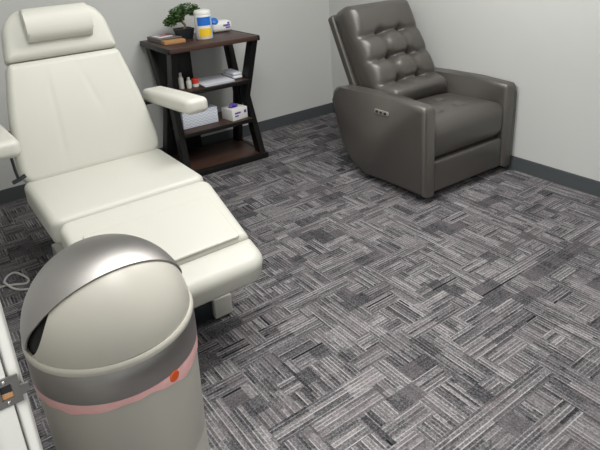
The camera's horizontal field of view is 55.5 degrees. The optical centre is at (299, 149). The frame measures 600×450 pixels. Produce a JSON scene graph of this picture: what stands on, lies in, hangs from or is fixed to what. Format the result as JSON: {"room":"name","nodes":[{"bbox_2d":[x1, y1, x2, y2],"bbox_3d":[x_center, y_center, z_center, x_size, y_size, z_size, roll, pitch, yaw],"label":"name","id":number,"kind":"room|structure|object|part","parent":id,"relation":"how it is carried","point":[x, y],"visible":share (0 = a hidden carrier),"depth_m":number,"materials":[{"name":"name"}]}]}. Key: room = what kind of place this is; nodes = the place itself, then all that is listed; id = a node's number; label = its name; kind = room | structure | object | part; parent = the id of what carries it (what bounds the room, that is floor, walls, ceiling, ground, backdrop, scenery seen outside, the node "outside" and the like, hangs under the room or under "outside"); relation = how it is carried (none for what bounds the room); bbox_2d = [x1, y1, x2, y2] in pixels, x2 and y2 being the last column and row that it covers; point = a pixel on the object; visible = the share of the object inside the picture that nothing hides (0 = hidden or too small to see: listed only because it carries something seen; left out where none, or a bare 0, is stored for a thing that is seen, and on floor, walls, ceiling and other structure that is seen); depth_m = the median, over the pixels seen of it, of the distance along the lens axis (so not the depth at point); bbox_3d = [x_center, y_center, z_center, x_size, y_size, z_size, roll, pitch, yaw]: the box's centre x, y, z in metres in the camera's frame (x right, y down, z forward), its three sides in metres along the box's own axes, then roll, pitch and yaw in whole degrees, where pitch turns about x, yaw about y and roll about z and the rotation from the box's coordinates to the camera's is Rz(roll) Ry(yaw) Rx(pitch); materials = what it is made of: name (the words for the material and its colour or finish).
{"room":"examination room","nodes":[
{"label":"examination room","id":0,"kind":"room"},
{"bbox_2d":[0,0,332,189],"bbox_3d":[-1.022,-1.166,3.780,3.210,2.550,0.120,-17,24,-32],"label":"wall","id":1,"kind":"structure","parent":0,"point":[292,73],"depth_m":4.28,"materials":[{"name":"paint"}]},
{"bbox_2d":[0,102,332,204],"bbox_3d":[-0.906,0.000,4.164,2.964,0.088,0.011,-17,24,-32],"label":"baseboard","id":2,"kind":"structure","parent":1,"relation":"attached to","point":[15,193],"depth_m":4.56,"materials":[{"name":"rubber"}]},
{"bbox_2d":[0,113,599,449],"bbox_3d":[-0.008,0.773,2.219,4.550,0.100,4.850,-17,24,-32],"label":"floor","id":3,"kind":"structure","parent":0,"point":[376,315],"depth_m":2.32,"materials":[{"name":"carpet"}]},
{"bbox_2d":[0,272,29,290],"bbox_3d":[-1.298,0.627,2.647,0.269,0.024,0.191,3,22,17],"label":"power cord","id":4,"kind":"object","parent":3,"relation":"on","point":[18,273],"visible":0.87,"depth_m":2.66,"materials":[{"name":"grey plastic"}]},
{"bbox_2d":[20,234,209,449],"bbox_3d":[-0.435,0.600,1.426,0.387,0.830,0.387,-1,21,8],"label":"trash can","id":5,"kind":"object","parent":3,"relation":"on","point":[108,329],"visible":1,"depth_m":1.23,"materials":[{"name":"beige paint"}]},
{"bbox_3d":[-0.453,0.306,1.315,0.363,0.180,0.363,-19,26,-36],"label":"lid","id":6,"kind":"part","parent":5,"relation":"part of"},
{"bbox_2d":[20,234,181,350],"bbox_3d":[-0.485,0.289,1.350,0.383,0.190,0.284,-19,26,-36],"label":"hood","id":7,"kind":"object","parent":5,"relation":"attached to","point":[71,276],"depth_m":1.22,"materials":[{"name":"metal"}]},
{"bbox_2d":[0,2,262,324],"bbox_3d":[-0.750,0.063,2.348,0.896,1.224,1.330,-17,24,-32],"label":"chair","id":8,"kind":"object","parent":3,"relation":"on","point":[82,138],"visible":0.91,"depth_m":2.48,"materials":[{"name":"beige leather"}]},
{"bbox_3d":[-1.233,-0.044,2.297,0.114,0.101,0.540,-17,24,-32],"label":"armrest","id":9,"kind":"part","parent":8,"relation":"part of","materials":[{"name":"white leather"}]},
{"bbox_3d":[-1.133,0.071,2.277,0.021,0.128,0.057,15,28,41],"label":"recline lever","id":10,"kind":"part","parent":8,"relation":"part of","materials":[{"name":"black plastic"}]},
{"bbox_2d":[18,2,93,42],"bbox_3d":[-1.094,-0.574,2.569,0.284,0.149,0.108,-17,24,-32],"label":"pillow","id":11,"kind":"object","parent":8,"relation":"on","point":[65,23],"depth_m":2.53,"materials":[{"name":"beige leather"}]},
{"bbox_3d":[-0.914,0.618,2.484,0.080,0.090,0.960,-17,24,-32],"label":"rail","id":12,"kind":"part","parent":8,"relation":"part of","materials":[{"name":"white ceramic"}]},
{"bbox_2d":[1,5,115,65],"bbox_3d":[-1.123,-0.541,2.627,0.492,0.230,0.158,-17,24,-32],"label":"cushion","id":13,"kind":"object","parent":8,"relation":"on","point":[17,48],"depth_m":2.55,"materials":[{"name":"beige leather"}]},
{"bbox_2d":[5,48,157,182],"bbox_3d":[-1.025,-0.171,2.654,0.639,0.521,0.262,-17,24,-32],"label":"backrest cushion","id":14,"kind":"object","parent":8,"relation":"on","point":[69,112],"depth_m":2.59,"materials":[{"name":"beige leather"}]},
{"bbox_2d":[24,149,203,244],"bbox_3d":[-0.810,0.173,2.490,0.640,0.121,0.524,-17,24,-32],"label":"seat cushion","id":15,"kind":"object","parent":8,"relation":"on","point":[60,197],"depth_m":2.40,"materials":[{"name":"beige leather"}]},
{"bbox_2d":[60,181,247,265],"bbox_3d":[-0.539,0.331,2.154,0.612,0.202,0.378,-17,24,-32],"label":"cushion","id":16,"kind":"object","parent":8,"relation":"on","point":[188,220],"depth_m":2.14,"materials":[{"name":"beige leather"}]},
{"bbox_3d":[-0.601,-0.242,2.714,0.114,0.101,0.540,-17,24,-32],"label":"armrest","id":17,"kind":"part","parent":8,"relation":"part of","materials":[{"name":"white leather"}]},
{"bbox_2d":[179,239,262,307],"bbox_3d":[-0.389,0.475,1.994,0.580,0.137,0.154,-17,24,-32],"label":"cushion","id":18,"kind":"object","parent":8,"relation":"on","point":[211,272],"depth_m":2.02,"materials":[{"name":"beige leather"}]},
{"bbox_3d":[-0.593,0.519,2.696,0.080,0.090,0.960,-17,24,-32],"label":"rail","id":19,"kind":"part","parent":8,"relation":"part of","materials":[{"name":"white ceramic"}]},
{"bbox_2d":[140,30,268,175],"bbox_3d":[-0.638,-0.334,3.906,0.643,0.862,0.492,-16,24,-30],"label":"shelf unit","id":20,"kind":"object","parent":3,"relation":"on","point":[185,146],"visible":0.76,"depth_m":3.87,"materials":[{"name":"brown wood"}]},
{"bbox_3d":[-0.922,-0.646,3.601,0.016,0.032,0.492,-16,24,-30],"label":"rail","id":21,"kind":"part","parent":20,"relation":"part of","materials":[{"name":"black paint"}]},
{"bbox_3d":[-0.928,-0.304,3.867,0.058,0.797,0.217,-16,24,-30],"label":"leg","id":22,"kind":"part","parent":20,"relation":"part of","materials":[{"name":"black paint"}]},
{"bbox_2d":[147,33,181,43],"bbox_3d":[-0.887,-0.730,3.732,0.150,0.027,0.210,-18,25,-34],"label":"notebook","id":23,"kind":"object","parent":20,"relation":"on","point":[149,38],"visible":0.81,"depth_m":3.68,"materials":[{"name":"white paper"}]},
{"bbox_2d":[151,34,172,37],"bbox_3d":[-0.902,-0.746,3.728,0.100,0.007,0.110,-21,26,-38],"label":"leaflet","id":24,"kind":"object","parent":23,"relation":"on","point":[162,35],"visible":1,"depth_m":3.71,"materials":[{"name":"white paper"}]},
{"bbox_2d":[161,38,185,44],"bbox_3d":[-0.803,-0.688,3.615,0.140,0.022,0.065,-16,24,-30],"label":"block","id":25,"kind":"object","parent":20,"relation":"on","point":[177,40],"visible":1,"depth_m":3.59,"materials":[{"name":"beige"}]},
{"bbox_3d":[-0.790,-0.240,3.672,0.058,0.797,0.217,-16,24,-30],"label":"leg","id":26,"kind":"part","parent":20,"relation":"part of","materials":[{"name":"black paint"}]},
{"bbox_3d":[-0.840,-0.362,3.988,0.235,0.785,0.014,-16,24,-30],"label":"panel","id":27,"kind":"part","parent":20,"relation":"part of","materials":[{"name":"black paint"}]},
{"bbox_2d":[162,2,199,38],"bbox_3d":[-0.767,-0.846,3.731,0.280,0.232,0.135,-16,24,-30],"label":"bonsai plant","id":28,"kind":"object","parent":20,"relation":"on","point":[177,15],"visible":0.92,"depth_m":3.70,"materials":[{"name":"green plant"}]},
{"bbox_3d":[-0.764,-0.770,3.761,0.108,0.068,0.108,-16,24,-30],"label":"pot","id":29,"kind":"part","parent":28,"relation":"part of","materials":[{"name":"black ceramic"}]},
{"bbox_2d":[178,73,184,88],"bbox_3d":[-0.772,-0.449,3.697,0.034,0.105,0.034,-16,24,-30],"label":"bottle","id":30,"kind":"object","parent":20,"relation":"on","point":[180,78],"visible":1,"depth_m":3.69,"materials":[{"name":"white plastic"}]},
{"bbox_2d":[186,77,191,88],"bbox_3d":[-0.722,-0.437,3.704,0.034,0.072,0.034,-16,24,-30],"label":"lotion bottle","id":31,"kind":"object","parent":20,"relation":"on","point":[188,81],"visible":1,"depth_m":3.69,"materials":[{"name":"white plastic"}]},
{"bbox_2d":[191,78,198,86],"bbox_3d":[-0.688,-0.444,3.745,0.047,0.053,0.047,-16,24,-30],"label":"jar","id":32,"kind":"object","parent":20,"relation":"on","point":[195,81],"visible":0.99,"depth_m":3.73,"materials":[{"name":"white plastic"}]},
{"bbox_3d":[-0.689,-0.455,3.741,0.047,0.031,0.047,-16,24,-30],"label":"lid","id":33,"kind":"part","parent":32,"relation":"part of","materials":[{"name":"red plastic"}]},
{"bbox_2d":[180,103,217,129],"bbox_3d":[-0.701,-0.231,3.883,0.255,0.110,0.120,-16,24,-30],"label":"box","id":34,"kind":"object","parent":20,"relation":"on","point":[210,115],"visible":0.71,"depth_m":3.84,"materials":[{"name":"white cardboard"}]},
{"bbox_2d":[193,9,212,39],"bbox_3d":[-0.628,-0.818,3.699,0.111,0.185,0.111,-16,24,-30],"label":"wipes canister","id":35,"kind":"object","parent":20,"relation":"on","point":[202,21],"visible":1,"depth_m":3.66,"materials":[{"name":"white plastic"}]},
{"bbox_3d":[-0.633,-0.890,3.672,0.108,0.030,0.108,-16,24,-30],"label":"lid","id":36,"kind":"part","parent":35,"relation":"part of","materials":[{"name":"white plastic"}]},
{"bbox_2d":[167,73,247,91],"bbox_3d":[-0.637,-0.450,3.862,0.500,0.022,0.310,-16,24,-30],"label":"shelf","id":37,"kind":"object","parent":20,"relation":"attached to","point":[244,80],"depth_m":3.76,"materials":[{"name":"brown wood"}]},
{"bbox_2d":[173,111,250,134],"bbox_3d":[-0.621,-0.192,3.958,0.500,0.022,0.310,-16,24,-30],"label":"shelf","id":38,"kind":"object","parent":20,"relation":"attached to","point":[222,123],"depth_m":3.85,"materials":[{"name":"brown wood"}]},
{"bbox_2d":[198,74,233,86],"bbox_3d":[-0.592,-0.471,3.858,0.225,0.012,0.244,-16,24,-29],"label":"paper stack","id":39,"kind":"object","parent":20,"relation":"on","point":[218,79],"visible":0.82,"depth_m":3.82,"materials":[{"name":"white paper"}]},
{"bbox_2d":[172,139,259,170],"bbox_3d":[-0.610,0.041,4.050,0.575,0.022,0.420,-16,24,-30],"label":"shelf","id":40,"kind":"object","parent":20,"relation":"attached to","point":[228,153],"depth_m":4.02,"materials":[{"name":"brown wood"}]},
{"bbox_3d":[-0.609,0.048,4.053,0.630,0.040,0.454,-16,24,-30],"label":"rail","id":41,"kind":"part","parent":20,"relation":"part of","materials":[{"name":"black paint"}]},
{"bbox_2d":[211,18,231,32],"bbox_3d":[-0.555,-0.872,3.949,0.151,0.102,0.094,-15,23,-28],"label":"pack","id":42,"kind":"object","parent":20,"relation":"on","point":[222,25],"visible":0.89,"depth_m":3.92,"materials":[{"name":"white plastic"}]},
{"bbox_2d":[223,69,241,78],"bbox_3d":[-0.469,-0.531,3.948,0.072,0.046,0.170,-16,24,-30],"label":"folded cloth","id":43,"kind":"object","parent":20,"relation":"on","point":[231,73],"visible":0.98,"depth_m":3.90,"materials":[{"name":"white fabric"}]},
{"bbox_3d":[-0.476,-0.436,4.144,0.058,0.797,0.217,-16,24,-30],"label":"leg","id":44,"kind":"part","parent":20,"relation":"part of","materials":[{"name":"black paint"}]},
{"bbox_2d":[221,103,247,120],"bbox_3d":[-0.456,-0.277,3.964,0.130,0.110,0.126,-22,27,-40],"label":"glove box","id":45,"kind":"object","parent":20,"relation":"on","point":[234,111],"visible":1,"depth_m":3.93,"materials":[{"name":"white cardboard"}]},
{"bbox_3d":[-0.406,-0.797,3.917,0.016,0.032,0.492,-16,24,-30],"label":"rail","id":46,"kind":"part","parent":20,"relation":"part of","materials":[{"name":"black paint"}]},
{"bbox_3d":[-0.338,-0.372,3.949,0.058,0.797,0.217,-16,24,-30],"label":"leg","id":47,"kind":"part","parent":20,"relation":"part of","materials":[{"name":"black paint"}]},
{"bbox_2d":[328,0,517,199],"bbox_3d":[0.696,-0.385,3.592,0.795,1.022,0.996,-17,24,-31],"label":"recliner chair","id":48,"kind":"object","parent":3,"relation":"on","point":[410,123],"visible":1,"depth_m":3.45,"materials":[{"name":"grey leather"}]},
{"bbox_3d":[0.468,-0.216,3.277,0.009,0.028,0.120,-17,24,-31],"label":"control panel","id":49,"kind":"part","parent":48,"relation":"part of","materials":[{"name":"silver metal"}]},
{"bbox_3d":[0.484,-0.085,3.417,0.106,0.528,0.802,-17,24,-31],"label":"armrest","id":50,"kind":"part","parent":48,"relation":"part of","materials":[{"name":"grey leather"}]},
{"bbox_3d":[0.608,-0.593,3.680,0.544,0.686,0.568,-17,24,-31],"label":"backrest","id":51,"kind":"part","parent":48,"relation":"part of","materials":[{"name":"grey leather"}]},
{"bbox_2d":[417,93,502,157],"bbox_3d":[0.805,-0.189,3.518,0.620,0.249,0.620,-17,24,-31],"label":"seat cushion","id":52,"kind":"object","parent":48,"relation":"on","point":[464,124],"depth_m":3.32,"materials":[{"name":"grey leather"}]},
{"bbox_3d":[1.045,-0.252,3.768,0.106,0.528,0.802,-17,24,-31],"label":"armrest","id":53,"kind":"part","parent":48,"relation":"part of","materials":[{"name":"grey leather"}]},
{"bbox_2d":[329,0,599,180],"bbox_3d":[1.571,-0.979,2.849,0.120,2.550,4.450,-17,24,-32],"label":"wall","id":54,"kind":"structure","parent":0,"point":[550,49],"depth_m":3.32,"materials":[{"name":"paint"}]},
{"bbox_2d":[333,105,599,196],"bbox_3d":[1.592,0.190,3.241,0.011,0.088,4.439,-17,24,-32],"label":"baseboard","id":55,"kind":"structure","parent":54,"relation":"attached to","point":[567,179],"depth_m":3.35,"materials":[{"name":"rubber"}]},
{"bbox_3d":[-0.925,-0.205,1.199,0.130,2.550,4.450,-17,24,-32],"label":"wall","id":56,"kind":"structure","parent":0,"visible":0},
{"bbox_2d":[0,301,42,449],"bbox_3d":[-0.107,0.339,0.224,0.161,2.122,1.024,-17,24,-32],"label":"door","id":57,"kind":"structure","parent":56,"relation":"in","point":[18,428],"depth_m":0.62,"materials":[{"name":"white paint"}]},
{"bbox_3d":[-0.314,0.260,0.614,0.040,0.036,0.003,-17,24,-32],"label":"strike plate","id":58,"kind":"part","parent":57,"relation":"part of","materials":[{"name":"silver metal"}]}
]}

